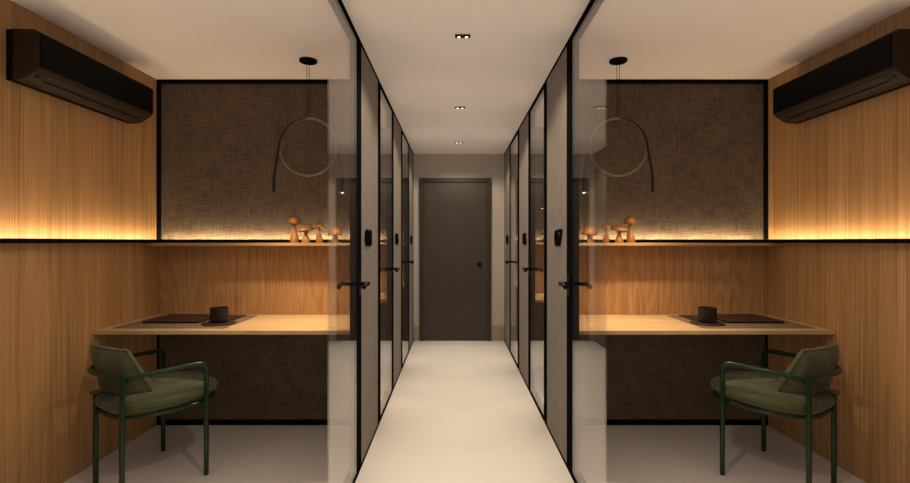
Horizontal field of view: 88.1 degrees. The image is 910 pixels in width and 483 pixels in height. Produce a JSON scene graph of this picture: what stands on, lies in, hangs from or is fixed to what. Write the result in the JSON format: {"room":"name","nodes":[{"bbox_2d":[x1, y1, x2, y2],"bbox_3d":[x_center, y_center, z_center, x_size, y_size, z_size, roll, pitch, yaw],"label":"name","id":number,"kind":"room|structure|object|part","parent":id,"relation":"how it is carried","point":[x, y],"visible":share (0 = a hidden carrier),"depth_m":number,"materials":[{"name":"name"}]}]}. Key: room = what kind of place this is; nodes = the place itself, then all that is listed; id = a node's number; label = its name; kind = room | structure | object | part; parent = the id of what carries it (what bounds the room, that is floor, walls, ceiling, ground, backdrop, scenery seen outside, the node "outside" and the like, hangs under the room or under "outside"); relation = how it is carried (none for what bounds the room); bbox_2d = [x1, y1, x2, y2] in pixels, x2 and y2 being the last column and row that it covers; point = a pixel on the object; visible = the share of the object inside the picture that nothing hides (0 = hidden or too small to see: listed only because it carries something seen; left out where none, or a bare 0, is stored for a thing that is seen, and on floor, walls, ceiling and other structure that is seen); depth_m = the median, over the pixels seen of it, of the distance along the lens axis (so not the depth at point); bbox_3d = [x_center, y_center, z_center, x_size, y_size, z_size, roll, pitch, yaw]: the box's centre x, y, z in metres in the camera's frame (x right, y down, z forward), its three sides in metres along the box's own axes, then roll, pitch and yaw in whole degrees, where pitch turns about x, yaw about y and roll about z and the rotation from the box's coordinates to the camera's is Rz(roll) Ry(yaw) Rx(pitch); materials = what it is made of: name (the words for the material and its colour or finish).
{"room":"office corridor","nodes":[
{"label":"office corridor","id":0,"kind":"room"},
{"bbox_2d":[0,0,157,482],"bbox_3d":[-2.121,0.075,3.683,0.100,2.400,4.965,0,0,0],"label":"wall","id":1,"kind":"structure","parent":0,"point":[68,170],"depth_m":2.49,"materials":[{"name":"brown wood"}]},
{"bbox_2d":[6,28,152,123],"bbox_3d":[-1.989,-0.863,2.570,0.162,0.239,0.815,0,0,0],"label":"air conditioner","id":2,"kind":"object","parent":1,"relation":"attached to","point":[35,60],"visible":1,"depth_m":2.38,"materials":[{"name":"black plastic"}]},
{"bbox_3d":[-1.911,-0.884,2.570,0.006,0.154,0.807,0,0,0],"label":"panel","id":3,"kind":"part","parent":2,"relation":"part of","materials":[{"name":"black plastic"}]},
{"bbox_2d":[0,238,163,242],"bbox_3d":[-2.036,-0.003,3.593,0.070,0.022,4.784,0,0,0],"label":"trim","id":4,"kind":"structure","parent":1,"relation":"attached to","point":[2,240],"depth_m":2.50,"materials":[{"name":"black metal"}]},
{"bbox_2d":[361,47,413,462],"bbox_3d":[-0.557,0.076,4.348,0.052,2.366,3.393,0,0,0],"label":"wall","id":5,"kind":"structure","parent":0,"point":[369,82],"depth_m":3.02,"materials":[{"name":"grey paint"}]},
{"bbox_2d":[329,0,369,482],"bbox_3d":[-0.545,0.076,2.296,0.159,2.362,0.651,0,0,0],"label":"door","id":6,"kind":"structure","parent":5,"relation":"in","point":[355,283],"depth_m":2.51,"materials":[{"name":"black metal"}]},
{"bbox_3d":[-0.597,0.235,2.532,0.056,0.036,0.120,0,0,0],"label":"lever handle","id":7,"kind":"part","parent":6,"relation":"part of","materials":[{"name":"black metal"}]},
{"bbox_3d":[-0.494,0.235,2.532,0.056,0.036,0.120,0,0,0],"label":"lever handle","id":8,"kind":"part","parent":6,"relation":"part of","materials":[{"name":"black metal"}]},
{"bbox_2d":[328,0,379,482],"bbox_3d":[-0.555,0.075,2.636,0.055,2.400,1.333,0,0,0],"label":"trim","id":9,"kind":"structure","parent":5,"relation":"attached to","point":[361,44],"depth_m":3.16,"materials":[{"name":"black metal"}]},
{"bbox_2d":[365,229,371,245],"bbox_3d":[-0.523,-0.022,2.850,0.008,0.102,0.192,0,0,0],"label":"number sign","id":10,"kind":"object","parent":5,"relation":"attached to","point":[368,233],"visible":1,"depth_m":2.82,"materials":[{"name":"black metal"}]},
{"bbox_2d":[380,86,399,418],"bbox_3d":[-0.545,0.076,3.656,0.159,2.362,0.714,0,0,0],"label":"door","id":11,"kind":"structure","parent":5,"relation":"in","point":[390,268],"depth_m":3.90,"materials":[{"name":"glass"}]},
{"bbox_3d":[-0.545,0.076,3.656,0.035,2.362,0.714,0,0,0],"label":"frame","id":12,"kind":"part","parent":11,"relation":"part of","materials":[{"name":"black metal"}]},
{"bbox_3d":[-0.530,0.077,3.619,0.008,2.313,0.571,0,0,0],"label":"glass pane","id":13,"kind":"part","parent":11,"relation":"part of","materials":[{"name":"clear glass"}]},
{"bbox_2d":[380,83,401,420],"bbox_3d":[-0.555,0.075,4.014,0.055,2.400,1.362,0,0,0],"label":"trim","id":14,"kind":"structure","parent":5,"relation":"attached to","point":[380,83],"depth_m":4.04,"materials":[{"name":"black metal"}]},
{"bbox_2d":[395,233,398,244],"bbox_3d":[-0.523,-0.022,4.242,0.008,0.102,0.192,0,0,0],"label":"number sign","id":15,"kind":"object","parent":5,"relation":"attached to","point":[396,234],"visible":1,"depth_m":4.17,"materials":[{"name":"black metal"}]},
{"bbox_2d":[402,132,413,365],"bbox_3d":[-0.545,0.076,5.048,0.159,2.362,0.714,0,0,0],"label":"door","id":16,"kind":"structure","parent":5,"relation":"in","point":[406,261],"depth_m":5.00,"materials":[{"name":"glass"}]},
{"bbox_3d":[-0.530,0.077,5.011,0.008,2.313,0.571,0,0,0],"label":"glass pane","id":17,"kind":"part","parent":16,"relation":"part of","materials":[{"name":"clear glass"}]},
{"bbox_3d":[-0.545,0.076,5.048,0.035,2.362,0.714,0,0,0],"label":"frame","id":18,"kind":"part","parent":16,"relation":"part of","materials":[{"name":"black metal"}]},
{"bbox_2d":[402,130,413,367],"bbox_3d":[-0.555,0.075,5.385,0.055,2.400,1.320,0,0,0],"label":"trim","id":19,"kind":"structure","parent":5,"relation":"attached to","point":[402,130],"depth_m":5.34,"materials":[{"name":"black metal"}]},
{"bbox_2d":[414,154,503,340],"bbox_3d":[0.051,0.075,6.105,1.358,2.400,0.120,0,0,0],"label":"wall","id":20,"kind":"structure","parent":0,"point":[491,166],"depth_m":6.04,"materials":[{"name":"paint"}]},
{"bbox_2d":[414,326,419,340],"bbox_3d":[-0.490,1.180,6.039,0.075,0.190,0.012,0,0,0],"label":"baseboard","id":21,"kind":"structure","parent":20,"relation":"attached to","point":[416,328],"depth_m":6.03,"materials":[{"name":"brown paint"}]},
{"bbox_2d":[420,178,490,340],"bbox_3d":[0.005,0.231,6.016,0.916,2.088,0.058,0,0,0],"label":"door","id":22,"kind":"structure","parent":20,"relation":"in","point":[455,218],"depth_m":6.03,"materials":[{"name":"brown paint"}]},
{"bbox_2d":[491,326,503,340],"bbox_3d":[0.546,1.180,6.039,0.167,0.190,0.012,0,0,0],"label":"baseboard","id":23,"kind":"structure","parent":20,"relation":"attached to","point":[497,332],"depth_m":6.03,"materials":[{"name":"brown paint"}]},
{"bbox_2d":[11,0,909,153],"bbox_3d":[0.051,-1.165,3.183,4.600,0.080,5.965,0,0,0],"label":"ceiling","id":24,"kind":"structure","parent":0,"point":[425,72],"depth_m":2.63,"materials":[{"name":"paint"}]},
{"bbox_2d":[272,57,343,192],"bbox_3d":[-0.910,-0.713,2.914,0.439,0.823,0.108,0,0,0],"label":"pendant lamp","id":25,"kind":"object","parent":24,"relation":"hanging from","point":[309,61],"visible":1,"depth_m":2.91,"materials":[{"name":"black metal"}]},
{"bbox_2d":[455,34,470,38],"bbox_3d":[0.042,-1.121,2.571,0.086,0.008,0.050,0,0,0],"label":"recessed light","id":26,"kind":"object","parent":24,"relation":"in","point":[458,36],"visible":1,"depth_m":2.56,"materials":[{"name":"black metal"}]},
{"bbox_2d":[541,186,543,208],"bbox_3d":[1.012,-0.713,4.306,0.439,0.823,0.108,0,0,0],"label":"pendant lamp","id":27,"kind":"object","parent":24,"relation":"hanging from","point":[543,186],"visible":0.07,"depth_m":4.31,"materials":[{"name":"black metal"}]},
{"bbox_2d":[582,57,654,192],"bbox_3d":[1.012,-0.713,2.914,0.439,0.823,0.108,0,0,0],"label":"pendant lamp","id":28,"kind":"object","parent":24,"relation":"hanging from","point":[619,61],"visible":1,"depth_m":2.91,"materials":[{"name":"black metal"}]},
{"bbox_2d":[156,79,767,424],"bbox_3d":[0.051,0.075,3.271,4.242,2.398,0.089,0,0,0],"label":"wall","id":29,"kind":"structure","parent":0,"point":[217,139],"depth_m":3.27,"materials":[{"name":"brown wood"}]},
{"bbox_2d":[93,315,349,334],"bbox_3d":[-1.327,0.520,2.978,1.485,0.023,0.589,0,0,0],"label":"desk","id":30,"kind":"object","parent":29,"relation":"attached to","point":[260,324],"visible":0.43,"depth_m":2.75,"materials":[{"name":"brown wood"}]},
{"bbox_2d":[114,315,257,327],"bbox_3d":[-1.679,0.507,2.985,0.661,0.003,0.470,0,0,0],"label":"desk mat","id":31,"kind":"object","parent":30,"relation":"on","point":[139,324],"visible":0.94,"depth_m":2.83,"materials":[{"name":"brown fabric"}]},
{"bbox_2d":[142,314,209,322],"bbox_3d":[-1.758,0.500,3.050,0.352,0.012,0.300,0,0,0],"label":"leather folder","id":32,"kind":"object","parent":31,"relation":"on","point":[171,318],"visible":0.77,"depth_m":3.01,"materials":[{"name":"black leather"}]},
{"bbox_2d":[201,320,236,325],"bbox_3d":[-1.452,0.501,2.895,0.196,0.009,0.196,0,0,0],"label":"coaster","id":33,"kind":"object","parent":31,"relation":"on","point":[208,323],"visible":0.77,"depth_m":2.85,"materials":[{"name":"brown leather"}]},
{"bbox_2d":[210,306,228,323],"bbox_3d":[-1.452,0.452,2.895,0.105,0.092,0.105,0,0,0],"label":"mug","id":34,"kind":"object","parent":33,"relation":"on","point":[218,314],"visible":1,"depth_m":2.86,"materials":[{"name":"ceramic"}]},
{"bbox_2d":[209,315,245,319],"bbox_3d":[-1.500,0.503,3.107,0.159,0.006,0.185,0,0,0],"label":"notebook","id":35,"kind":"object","parent":31,"relation":"on","point":[231,317],"visible":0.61,"depth_m":3.13,"materials":[{"name":"brown leather"}]},
{"bbox_2d":[142,243,349,245],"bbox_3d":[-1.327,0.019,3.191,1.485,0.020,0.162,0,0,0],"label":"wall shelf","id":36,"kind":"object","parent":29,"relation":"attached to","point":[143,244],"visible":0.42,"depth_m":3.11,"materials":[{"name":"brown wood"}]},
{"bbox_2d":[288,216,300,242],"bbox_3d":[-1.081,-0.081,3.168,0.083,0.180,0.083,0,0,0],"label":"figurine","id":37,"kind":"object","parent":36,"relation":"on","point":[294,238],"visible":1,"depth_m":3.15,"materials":[{"name":"brown wood"}]},
{"bbox_3d":[-1.081,-0.059,3.168,0.058,0.137,0.058,0,0,0],"label":"stem","id":38,"kind":"part","parent":37,"relation":"part of","materials":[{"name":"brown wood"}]},
{"bbox_2d":[298,226,313,242],"bbox_3d":[-1.005,-0.048,3.168,0.107,0.115,0.108,0,0,0],"label":"figurine","id":39,"kind":"object","parent":36,"relation":"on","point":[305,229],"visible":1,"depth_m":3.14,"materials":[{"name":"brown wood"}]},
{"bbox_3d":[-1.004,-0.031,3.168,0.060,0.080,0.060,0,0,0],"label":"stem","id":40,"kind":"part","parent":39,"relation":"part of","materials":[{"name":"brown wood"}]},
{"bbox_2d":[314,221,324,242],"bbox_3d":[-0.915,-0.064,3.168,0.072,0.146,0.072,0,0,0],"label":"figurine","id":41,"kind":"object","parent":36,"relation":"on","point":[319,239],"visible":1,"depth_m":3.15,"materials":[{"name":"brown wood"}]},
{"bbox_3d":[-0.915,-0.049,3.168,0.048,0.115,0.048,0,0,0],"label":"stem","id":42,"kind":"part","parent":41,"relation":"part of","materials":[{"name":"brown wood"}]},
{"bbox_2d":[328,226,342,242],"bbox_3d":[-0.807,-0.048,3.168,0.098,0.113,0.098,0,0,0],"label":"figurine","id":43,"kind":"object","parent":36,"relation":"on","point":[335,231],"visible":1,"depth_m":3.14,"materials":[{"name":"brown wood"}]},
{"bbox_3d":[-0.807,-0.023,3.168,0.040,0.064,0.040,0,0,0],"label":"stem","id":44,"kind":"part","parent":43,"relation":"part of","materials":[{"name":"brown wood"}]},
{"bbox_3d":[-1.327,0.259,3.295,1.485,0.541,0.041,0,0,0],"label":"oak panel","id":45,"kind":"part","parent":29,"relation":"part of","materials":[{"name":"brown wood"}]},
{"bbox_3d":[-1.327,0.901,3.295,1.485,0.745,0.041,0,0,0],"label":"fabric panel","id":46,"kind":"part","parent":29,"relation":"part of","materials":[{"name":"brown fabric"}]},
{"bbox_3d":[-1.327,-0.568,3.295,1.485,1.112,0.041,0,0,0],"label":"fabric panel","id":47,"kind":"part","parent":29,"relation":"part of","materials":[{"name":"brown fabric"}]},
{"bbox_3d":[1.429,-0.568,3.295,1.485,1.112,0.041,0,0,0],"label":"fabric panel","id":48,"kind":"part","parent":29,"relation":"part of","materials":[{"name":"brown fabric"}]},
{"bbox_3d":[1.429,0.901,3.295,1.485,0.745,0.041,0,0,0],"label":"fabric panel","id":49,"kind":"part","parent":29,"relation":"part of","materials":[{"name":"brown fabric"}]},
{"bbox_3d":[1.429,0.259,3.295,1.485,0.541,0.041,0,0,0],"label":"oak panel","id":50,"kind":"part","parent":29,"relation":"part of","materials":[{"name":"brown wood"}]},
{"bbox_2d":[579,243,782,245],"bbox_3d":[1.429,0.019,3.191,1.485,0.020,0.162,0,0,0],"label":"wall shelf","id":51,"kind":"object","parent":29,"relation":"attached to","point":[580,244],"visible":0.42,"depth_m":3.11,"materials":[{"name":"brown wood"}]},
{"bbox_2d":[582,226,596,242],"bbox_3d":[0.909,-0.048,3.168,0.098,0.113,0.098,0,0,0],"label":"figurine","id":52,"kind":"object","parent":51,"relation":"on","point":[589,231],"visible":1,"depth_m":3.14,"materials":[{"name":"brown wood"}]},
{"bbox_3d":[0.909,-0.023,3.168,0.040,0.064,0.040,0,0,0],"label":"stem","id":53,"kind":"part","parent":52,"relation":"part of","materials":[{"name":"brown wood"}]},
{"bbox_2d":[600,221,610,242],"bbox_3d":[1.017,-0.064,3.168,0.072,0.146,0.072,0,0,0],"label":"figurine","id":54,"kind":"object","parent":51,"relation":"on","point":[605,224],"visible":1,"depth_m":3.15,"materials":[{"name":"brown wood"}]},
{"bbox_3d":[1.017,-0.049,3.168,0.048,0.115,0.048,0,0,0],"label":"stem","id":55,"kind":"part","parent":54,"relation":"part of","materials":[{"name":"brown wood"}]},
{"bbox_2d":[611,226,627,242],"bbox_3d":[1.107,-0.048,3.168,0.107,0.115,0.108,0,0,0],"label":"figurine","id":56,"kind":"object","parent":51,"relation":"on","point":[618,229],"visible":1,"depth_m":3.14,"materials":[{"name":"brown wood"}]},
{"bbox_3d":[1.106,-0.031,3.168,0.060,0.080,0.060,0,0,0],"label":"stem","id":57,"kind":"part","parent":56,"relation":"part of","materials":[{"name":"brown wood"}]},
{"bbox_2d":[624,216,636,242],"bbox_3d":[1.183,-0.081,3.168,0.083,0.180,0.083,0,0,0],"label":"figurine","id":58,"kind":"object","parent":51,"relation":"on","point":[630,220],"visible":1,"depth_m":3.15,"materials":[{"name":"brown wood"}]},
{"bbox_3d":[1.183,-0.059,3.168,0.058,0.137,0.058,0,0,0],"label":"stem","id":59,"kind":"part","parent":58,"relation":"part of","materials":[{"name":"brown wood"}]},
{"bbox_2d":[579,315,834,334],"bbox_3d":[1.429,0.520,2.978,1.485,0.023,0.589,0,0,0],"label":"desk","id":60,"kind":"object","parent":29,"relation":"attached to","point":[588,324],"visible":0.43,"depth_m":2.75,"materials":[{"name":"brown wood"}]},
{"bbox_2d":[667,315,813,327],"bbox_3d":[1.782,0.507,2.985,0.661,0.003,0.470,0,0,0],"label":"desk mat","id":61,"kind":"object","parent":60,"relation":"on","point":[786,324],"visible":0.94,"depth_m":2.83,"materials":[{"name":"brown fabric"}]},
{"bbox_2d":[679,315,697,319],"bbox_3d":[1.601,0.503,3.107,0.159,0.006,0.185,0,0,0],"label":"notebook","id":62,"kind":"object","parent":61,"relation":"on","point":[691,317],"visible":0.44,"depth_m":3.13,"materials":[{"name":"brown leather"}]},
{"bbox_2d":[690,320,724,325],"bbox_3d":[1.554,0.501,2.895,0.196,0.009,0.196,0,0,0],"label":"coaster","id":63,"kind":"object","parent":61,"relation":"on","point":[718,323],"visible":0.79,"depth_m":2.85,"materials":[{"name":"brown leather"}]},
{"bbox_2d":[698,306,716,322],"bbox_3d":[1.554,0.452,2.895,0.105,0.092,0.105,0,0,0],"label":"mug","id":64,"kind":"object","parent":63,"relation":"on","point":[706,314],"visible":1,"depth_m":2.85,"materials":[{"name":"ceramic"}]},
{"bbox_2d":[717,314,784,322],"bbox_3d":[1.860,0.500,3.050,0.352,0.012,0.300,0,0,0],"label":"leather folder","id":65,"kind":"object","parent":61,"relation":"on","point":[727,318],"visible":0.76,"depth_m":2.99,"materials":[{"name":"black leather"}]},
{"bbox_2d":[381,128,543,369],"bbox_3d":[0.051,0.075,4.662,4.242,2.398,0.089,0,0,0],"label":"wall","id":66,"kind":"structure","parent":0,"point":[539,132],"depth_m":4.67,"materials":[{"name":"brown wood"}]},
{"bbox_2d":[381,293,386,302],"bbox_3d":[-1.327,0.520,4.370,1.485,0.023,0.589,0,0,0],"label":"desk","id":67,"kind":"object","parent":66,"relation":"attached to","point":[383,295],"visible":0.02,"depth_m":4.23,"materials":[{"name":"brown wood"}]},
{"bbox_3d":[-1.327,0.259,4.686,1.485,0.541,0.041,0,0,0],"label":"oak panel","id":68,"kind":"part","parent":66,"relation":"part of","materials":[{"name":"brown wood"}]},
{"bbox_3d":[-1.327,0.901,4.686,1.485,0.745,0.041,0,0,0],"label":"fabric panel","id":69,"kind":"part","parent":66,"relation":"part of","materials":[{"name":"fabric"}]},
{"bbox_3d":[-1.327,-0.568,4.686,1.485,1.112,0.041,0,0,0],"label":"fabric panel","id":70,"kind":"part","parent":66,"relation":"part of","materials":[{"name":"brown fabric"}]},
{"bbox_2d":[535,293,543,302],"bbox_3d":[1.429,0.520,4.370,1.485,0.023,0.589,0,0,0],"label":"desk","id":71,"kind":"object","parent":66,"relation":"attached to","point":[539,297],"visible":0.02,"depth_m":4.23,"materials":[{"name":"brown wood"}]},
{"bbox_3d":[1.429,0.259,4.686,1.485,0.541,0.041,0,0,0],"label":"oak panel","id":72,"kind":"part","parent":66,"relation":"part of","materials":[{"name":"brown wood"}]},
{"bbox_3d":[1.429,0.901,4.686,1.485,0.745,0.041,0,0,0],"label":"fabric panel","id":73,"kind":"part","parent":66,"relation":"part of","materials":[{"name":"fabric"}]},
{"bbox_3d":[1.429,-0.568,4.686,1.485,1.112,0.041,0,0,0],"label":"fabric panel","id":74,"kind":"part","parent":66,"relation":"part of","materials":[{"name":"brown fabric"}]},
{"bbox_2d":[64,341,865,482],"bbox_3d":[0.051,1.315,3.183,4.600,0.080,5.965,0,0,0],"label":"floor","id":75,"kind":"structure","parent":0,"point":[456,411],"depth_m":2.88,"materials":[{"name":"beige concrete"}]},
{"bbox_2d":[87,345,217,482],"bbox_3d":[-1.652,0.908,2.594,0.546,0.735,0.586,0,0,32],"label":"armchair","id":76,"kind":"object","parent":75,"relation":"on","point":[125,387],"visible":1,"depth_m":2.41,"materials":[{"name":"green fabric"}]},
{"bbox_3d":[-1.868,1.025,2.444,0.026,0.500,0.025,0,0,0],"label":"leg","id":77,"kind":"part","parent":76,"relation":"part of","materials":[{"name":"green metal"}]},
{"bbox_3d":[-1.622,0.962,2.289,0.026,0.626,0.025,0,0,0],"label":"leg","id":78,"kind":"part","parent":76,"relation":"part of","materials":[{"name":"green metal"}]},
{"bbox_2d":[91,346,152,394],"bbox_3d":[-1.751,0.676,2.458,0.334,0.266,0.168,0,0,25],"label":"cushion","id":79,"kind":"object","parent":76,"relation":"on","point":[104,359],"depth_m":2.38,"materials":[{"name":"green fabric"}]},
{"bbox_3d":[-1.812,0.714,2.550,0.245,0.135,0.614,0,0,-14],"label":"arm rail","id":80,"kind":"part","parent":76,"relation":"part of","materials":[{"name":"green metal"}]},
{"bbox_3d":[-1.598,0.723,2.424,0.559,0.149,0.190,0,0,-15],"label":"arm rail","id":81,"kind":"part","parent":76,"relation":"part of","materials":[{"name":"green metal"}]},
{"bbox_2d":[95,371,216,413],"bbox_3d":[-1.644,0.821,2.606,0.536,0.122,0.548,0,0,35],"label":"seat cushion","id":82,"kind":"object","parent":76,"relation":"on","point":[169,389],"depth_m":2.44,"materials":[{"name":"green fabric"}]},
{"bbox_3d":[-1.777,1.023,2.862,0.026,0.504,0.025,0,0,0],"label":"leg","id":83,"kind":"part","parent":76,"relation":"part of","materials":[{"name":"green metal"}]},
{"bbox_3d":[-1.360,1.023,2.570,0.026,0.504,0.025,0,0,0],"label":"leg","id":84,"kind":"part","parent":76,"relation":"part of","materials":[{"name":"green metal"}]},
{"bbox_2d":[710,345,842,482],"bbox_3d":[1.755,0.908,2.594,0.544,0.735,0.586,0,0,-35],"label":"armchair","id":85,"kind":"object","parent":75,"relation":"on","point":[804,387],"visible":1,"depth_m":2.41,"materials":[{"name":"green fabric"}]},
{"bbox_3d":[1.462,1.023,2.570,0.026,0.504,0.025,0,0,0],"label":"leg","id":86,"kind":"part","parent":85,"relation":"part of","materials":[{"name":"green metal"}]},
{"bbox_3d":[1.879,1.023,2.862,0.026,0.504,0.025,0,0,0],"label":"leg","id":87,"kind":"part","parent":85,"relation":"part of","materials":[{"name":"green metal"}]},
{"bbox_2d":[711,371,834,413],"bbox_3d":[1.746,0.821,2.606,0.536,0.122,0.548,0,0,-35],"label":"seat cushion","id":88,"kind":"object","parent":85,"relation":"on","point":[755,388],"depth_m":2.44,"materials":[{"name":"green fabric"}]},
{"bbox_3d":[1.700,0.723,2.424,0.559,0.149,0.190,0,0,15],"label":"arm rail","id":89,"kind":"part","parent":85,"relation":"part of","materials":[{"name":"green metal"}]},
{"bbox_3d":[1.915,0.714,2.550,0.245,0.135,0.614,0,0,14],"label":"arm rail","id":90,"kind":"part","parent":85,"relation":"part of","materials":[{"name":"green metal"}]},
{"bbox_2d":[776,346,838,394],"bbox_3d":[1.853,0.676,2.458,0.334,0.266,0.168,0,0,-25],"label":"cushion","id":91,"kind":"object","parent":85,"relation":"on","point":[818,359],"depth_m":2.38,"materials":[{"name":"green fabric"}]},
{"bbox_3d":[1.724,0.962,2.289,0.026,0.626,0.025,0,0,0],"label":"leg","id":92,"kind":"part","parent":85,"relation":"part of","materials":[{"name":"green metal"}]},
{"bbox_3d":[1.970,1.025,2.444,0.026,0.500,0.025,0,0,0],"label":"leg","id":93,"kind":"part","parent":85,"relation":"part of","materials":[{"name":"green metal"}]},
{"bbox_2d":[504,47,566,462],"bbox_3d":[0.659,0.076,4.348,0.052,2.366,3.393,0,0,0],"label":"wall","id":94,"kind":"structure","parent":0,"point":[557,80],"depth_m":3.02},
{"bbox_2d":[504,130,517,367],"bbox_3d":[0.657,0.075,5.385,0.055,2.400,1.320,0,0,0],"label":"trim","id":95,"kind":"structure","parent":94,"relation":"attached to","point":[517,130],"depth_m":5.43,"materials":[{"name":"black metal"}]},
{"bbox_2d":[505,132,517,365],"bbox_3d":[0.647,0.076,5.048,0.159,2.362,0.714,0,0,0],"label":"door","id":96,"kind":"structure","parent":94,"relation":"in","point":[513,260],"depth_m":4.96,"materials":[{"name":"clear glass"}]},
{"bbox_3d":[0.647,0.076,5.048,0.035,2.362,0.714,0,0,0],"label":"frame","id":97,"kind":"part","parent":96,"relation":"part of","materials":[{"name":"black metal"}]},
{"bbox_3d":[0.632,0.077,5.011,0.008,2.313,0.571,0,0,0],"label":"glass pane","id":98,"kind":"part","parent":96,"relation":"part of","materials":[{"name":"clear glass"}]},
{"bbox_2d":[522,233,525,244],"bbox_3d":[0.625,-0.022,4.242,0.008,0.102,0.192,0,0,0],"label":"number sign","id":99,"kind":"object","parent":94,"relation":"attached to","point":[524,234],"visible":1,"depth_m":4.23,"materials":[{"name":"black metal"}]},
{"bbox_2d":[518,83,544,420],"bbox_3d":[0.657,0.075,4.014,0.055,2.400,1.362,0,0,0],"label":"trim","id":100,"kind":"structure","parent":94,"relation":"attached to","point":[543,83],"depth_m":4.03,"materials":[{"name":"black metal"}]},
{"bbox_2d":[522,85,544,419],"bbox_3d":[0.647,0.076,3.656,0.159,2.362,0.714,0,0,0],"label":"door","id":101,"kind":"structure","parent":94,"relation":"in","point":[531,268],"depth_m":3.90,"materials":[{"name":"clear glass"}]},
{"bbox_3d":[0.647,0.076,3.656,0.035,2.362,0.714,0,0,0],"label":"frame","id":102,"kind":"part","parent":101,"relation":"part of","materials":[{"name":"black metal"}]},
{"bbox_2d":[554,229,561,245],"bbox_3d":[0.625,-0.022,2.850,0.008,0.102,0.192,0,0,0],"label":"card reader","id":103,"kind":"object","parent":94,"relation":"attached to","point":[557,242],"visible":1,"depth_m":2.86,"materials":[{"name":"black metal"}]},
{"bbox_2d":[545,0,603,482],"bbox_3d":[0.657,0.075,2.636,0.055,2.400,1.333,0,0,0],"label":"trim","id":104,"kind":"structure","parent":94,"relation":"attached to","point":[590,1],"depth_m":3.13,"materials":[{"name":"black metal"}]},
{"bbox_2d":[558,0,602,482],"bbox_3d":[0.647,0.076,2.296,0.159,2.362,0.651,0,0,0],"label":"door","id":105,"kind":"structure","parent":94,"relation":"in","point":[573,283],"depth_m":2.51,"materials":[{"name":"black metal"}]},
{"bbox_3d":[0.596,0.235,2.532,0.056,0.036,0.120,0,0,0],"label":"lever handle","id":106,"kind":"part","parent":105,"relation":"part of","materials":[{"name":"black metal"}]},
{"bbox_3d":[0.699,0.235,2.532,0.056,0.036,0.120,0,0,0],"label":"lever handle","id":107,"kind":"part","parent":105,"relation":"part of","materials":[{"name":"black metal"}]},
{"bbox_2d":[767,6,909,482],"bbox_3d":[2.223,0.075,3.683,0.100,2.400,4.965,0,0,0],"label":"wall","id":108,"kind":"structure","parent":0,"point":[844,173],"depth_m":2.58,"materials":[{"name":"brown wood"}]},
{"bbox_2d":[761,238,909,242],"bbox_3d":[2.138,-0.003,3.593,0.070,0.022,4.784,0,0,0],"label":"trim","id":109,"kind":"structure","parent":108,"relation":"attached to","point":[907,240],"depth_m":2.59,"materials":[{"name":"black metal"}]},
{"bbox_2d":[773,29,909,123],"bbox_3d":[2.091,-0.863,2.570,0.162,0.239,0.815,0,0,0],"label":"air conditioner","id":110,"kind":"object","parent":108,"relation":"attached to","point":[881,66],"visible":1,"depth_m":2.43,"materials":[{"name":"black plastic"}]},
{"bbox_3d":[2.159,-0.862,2.570,0.027,0.237,0.807,0,0,0],"label":"plate","id":111,"kind":"part","parent":110,"relation":"part of","materials":[{"name":"black plastic"}]}
]}

